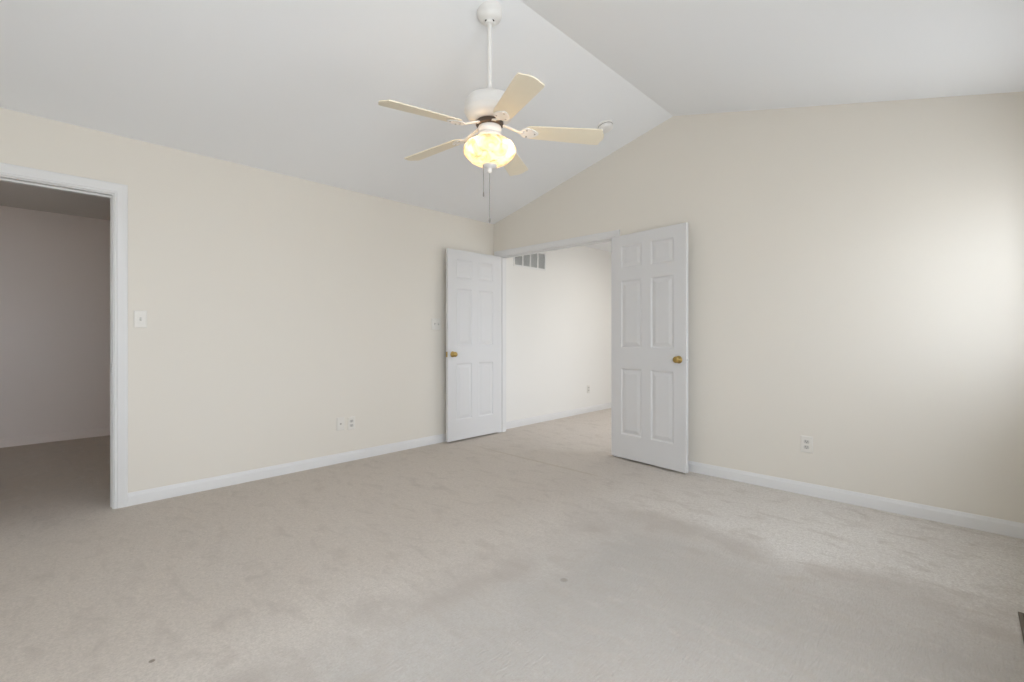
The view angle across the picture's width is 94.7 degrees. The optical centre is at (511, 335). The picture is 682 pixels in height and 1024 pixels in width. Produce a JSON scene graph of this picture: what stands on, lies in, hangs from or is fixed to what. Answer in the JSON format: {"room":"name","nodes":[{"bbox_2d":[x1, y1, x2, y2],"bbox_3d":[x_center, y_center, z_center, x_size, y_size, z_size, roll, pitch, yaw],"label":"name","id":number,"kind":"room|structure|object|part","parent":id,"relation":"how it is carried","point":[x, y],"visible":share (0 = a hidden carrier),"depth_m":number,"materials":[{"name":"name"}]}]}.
{"room":"empty bedroom","nodes":[
{"label":"empty bedroom","id":0,"kind":"room"},
{"bbox_2d":[0,206,109,438],"bbox_3d":[-4.920,-0.093,5.083,0.115,2.440,3.030,0,0,44],"label":"wall","id":1,"kind":"structure","parent":0,"point":[55,267],"depth_m":5.02,"materials":[{"name":"beige paint"}]},
{"bbox_2d":[0,428,109,447],"bbox_3d":[-4.874,1.084,5.038,0.014,0.085,2.800,0,0,44],"label":"baseboard","id":2,"kind":"structure","parent":1,"relation":"attached to","point":[9,442],"depth_m":5.02,"materials":[{"name":"beige paint"}]},
{"bbox_2d":[0,108,610,492],"bbox_3d":[-0.486,-0.093,5.356,0.115,2.440,9.065,0,0,44],"label":"wall","id":3,"kind":"structure","parent":0,"point":[279,308],"depth_m":3.87,"materials":[{"name":"beige paint"}]},
{"bbox_2d":[0,162,127,508],"bbox_3d":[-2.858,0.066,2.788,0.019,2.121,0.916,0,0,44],"label":"trim","id":4,"kind":"structure","parent":3,"relation":"attached to","point":[120,191],"depth_m":3.08,"materials":[{"name":"white paint"}]},
{"bbox_2d":[134,310,146,327],"bbox_3d":[-2.493,-0.114,3.167,0.021,0.116,0.072,0,0,44],"label":"light switch","id":5,"kind":"object","parent":3,"relation":"attached to","point":[140,316],"visible":1,"depth_m":3.17,"materials":[{"name":"white plastic"}]},
{"bbox_2d":[128,433,445,505],"bbox_3d":[-1.376,1.084,4.336,0.014,0.085,3.370,0,0,44],"label":"baseboard","id":6,"kind":"structure","parent":3,"relation":"attached to","point":[159,493],"depth_m":3.75,"materials":[{"name":"white paint"}]},
{"bbox_2d":[337,417,343,430],"bbox_3d":[-1.518,0.780,4.186,0.016,0.116,0.072,0,0,44],"label":"outlet","id":7,"kind":"object","parent":3,"relation":"attached to","point":[340,420],"visible":1,"depth_m":4.18,"materials":[{"name":"white plastic"}]},
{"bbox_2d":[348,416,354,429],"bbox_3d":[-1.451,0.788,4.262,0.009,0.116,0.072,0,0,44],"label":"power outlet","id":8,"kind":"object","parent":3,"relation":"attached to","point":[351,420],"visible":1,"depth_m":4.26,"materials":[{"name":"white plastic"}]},
{"bbox_2d":[432,318,440,329],"bbox_3d":[-0.790,-0.123,4.941,0.021,0.118,0.116,0,0,44],"label":"light switch","id":9,"kind":"object","parent":3,"relation":"attached to","point":[436,323],"visible":1,"depth_m":4.95,"materials":[{"name":"white plastic"}]},
{"bbox_2d":[513,252,545,270],"bbox_3d":[0.233,-0.979,6.014,0.011,0.236,0.620,0,0,44],"label":"air vent","id":10,"kind":"object","parent":3,"relation":"in","point":[537,261],"visible":0.8,"depth_m":6.04,"materials":[{"name":"white metal"}]},
{"bbox_2d":[506,402,610,428],"bbox_3d":[1.285,1.084,7.108,0.014,0.085,4.085,0,0,44],"label":"baseboard","id":11,"kind":"structure","parent":3,"relation":"attached to","point":[537,419],"depth_m":6.37,"materials":[{"name":"white paint"}]},
{"bbox_2d":[0,408,1023,681],"bbox_3d":[0.052,1.202,4.747,7.925,0.150,9.600,0,0,44],"label":"floor","id":12,"kind":"structure","parent":0,"point":[536,552],"depth_m":2.21,"materials":[{"name":"beige carpet"}]},
{"bbox_2d":[1018,612,1023,641],"bbox_3d":[2.000,1.123,1.747,0.154,0.006,0.330,0,0,44],"label":"floor vent","id":13,"kind":"object","parent":12,"relation":"in","point":[1020,614],"visible":1,"depth_m":1.85,"materials":[{"name":"brown metal"}]},
{"bbox_2d":[0,0,1023,251],"bbox_3d":[0.025,-1.685,4.772,7.680,0.744,9.430,0,0,44],"label":"ceiling","id":14,"kind":"structure","parent":0,"point":[294,88],"depth_m":2.84,"materials":[{"name":"white paint"}]},
{"bbox_2d":[378,0,603,222],"bbox_3d":[-0.164,-1.250,2.671,1.231,1.218,1.228,0,0,44],"label":"ceiling fan","id":15,"kind":"object","parent":14,"relation":"hanging from","point":[490,109],"visible":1,"depth_m":2.60,"materials":[{"name":"beige wood"}]},
{"bbox_3d":[-0.454,-1.143,2.410,0.457,0.055,0.135,0,0,-36],"label":"blade","id":16,"kind":"part","parent":15,"relation":"part of","materials":[{"name":"beige wood"}]},
{"bbox_3d":[-0.478,-1.143,2.904,0.457,0.055,0.135,0,0,36],"label":"blade","id":17,"kind":"part","parent":15,"relation":"part of","materials":[{"name":"beige wood"}]},
{"bbox_3d":[-0.160,-0.868,2.645,0.010,0.179,0.009,0,0,44],"label":"pull chain","id":18,"kind":"part","parent":15,"relation":"part of","materials":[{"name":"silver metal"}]},
{"bbox_3d":[-0.126,-0.782,2.673,0.010,0.287,0.009,0,0,44],"label":"pull chain","id":19,"kind":"part","parent":15,"relation":"part of","materials":[{"name":"silver metal"}]},
{"bbox_3d":[-0.126,-1.046,2.673,0.300,0.159,0.296,0,0,44],"label":"lamp shade","id":20,"kind":"part","parent":15,"relation":"part of","materials":[{"name":"yellow glass"}]},
{"bbox_3d":[-0.016,-1.143,3.079,0.135,0.055,0.457,0,0,18],"label":"blade","id":21,"kind":"part","parent":15,"relation":"part of","materials":[{"name":"beige wood"}]},
{"bbox_3d":[0.023,-1.143,2.280,0.135,0.055,0.457,0,0,-18],"label":"blade","id":22,"kind":"part","parent":15,"relation":"part of","materials":[{"name":"beige wood"}]},
{"bbox_3d":[0.294,-1.143,2.694,0.457,0.055,0.135,0,0,0],"label":"blade","id":23,"kind":"part","parent":15,"relation":"part of","materials":[{"name":"beige wood"}]},
{"bbox_2d":[597,120,612,132],"bbox_3d":[0.784,-1.759,3.974,0.136,0.070,0.134,0,0,-33],"label":"smoke detector","id":24,"kind":"object","parent":14,"relation":"attached to","point":[606,126],"visible":0.86,"depth_m":3.93,"materials":[{"name":"white plastic"}]},
{"bbox_2d":[494,91,1023,522],"bbox_3d":[1.418,-0.375,4.069,4.415,3.004,0.115,0,0,44],"label":"wall","id":25,"kind":"structure","parent":0,"point":[856,270],"depth_m":3.19,"materials":[{"name":"beige paint"}]},
{"bbox_2d":[446,248,499,441],"bbox_3d":[-0.412,0.096,5.206,0.153,2.025,0.773,0,0,45],"label":"door","id":26,"kind":"structure","parent":25,"relation":"in","point":[472,278],"depth_m":5.16,"materials":[{"name":"white paint"}]},
{"bbox_3d":[-0.603,0.194,4.944,0.059,0.063,0.063,0,0,45],"label":"knob","id":27,"kind":"part","parent":26,"relation":"part of","materials":[{"name":"gold metal"}]},
{"bbox_2d":[494,230,619,456],"bbox_3d":[0.443,0.094,5.005,1.572,2.065,0.115,0,0,44],"label":"trim","id":28,"kind":"structure","parent":25,"relation":"attached to","point":[502,258],"depth_m":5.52,"materials":[{"name":"white paint"}]},
{"bbox_2d":[611,222,688,472],"bbox_3d":[1.179,0.096,4.111,0.153,2.025,0.781,0,0,-39],"label":"door","id":29,"kind":"structure","parent":25,"relation":"in","point":[649,268],"depth_m":4.07,"materials":[{"name":"white paint"}]},
{"bbox_3d":[1.340,0.194,3.834,0.059,0.063,0.063,0,0,-39],"label":"knob","id":30,"kind":"part","parent":29,"relation":"part of","materials":[{"name":"gold metal"}]},
{"bbox_2d":[801,435,812,453],"bbox_3d":[2.087,0.768,3.341,0.076,0.118,0.009,0,0,44],"label":"power outlet","id":31,"kind":"object","parent":25,"relation":"attached to","point":[806,441],"visible":1,"depth_m":3.34,"materials":[{"name":"white plastic"}]},
{"bbox_2d":[620,457,1023,538],"bbox_3d":[1.981,1.084,3.439,2.703,0.085,0.014,0,0,44],"label":"baseboard","id":32,"kind":"structure","parent":25,"relation":"attached to","point":[952,517],"depth_m":3.08,"materials":[{"name":"white paint"}]}
]}

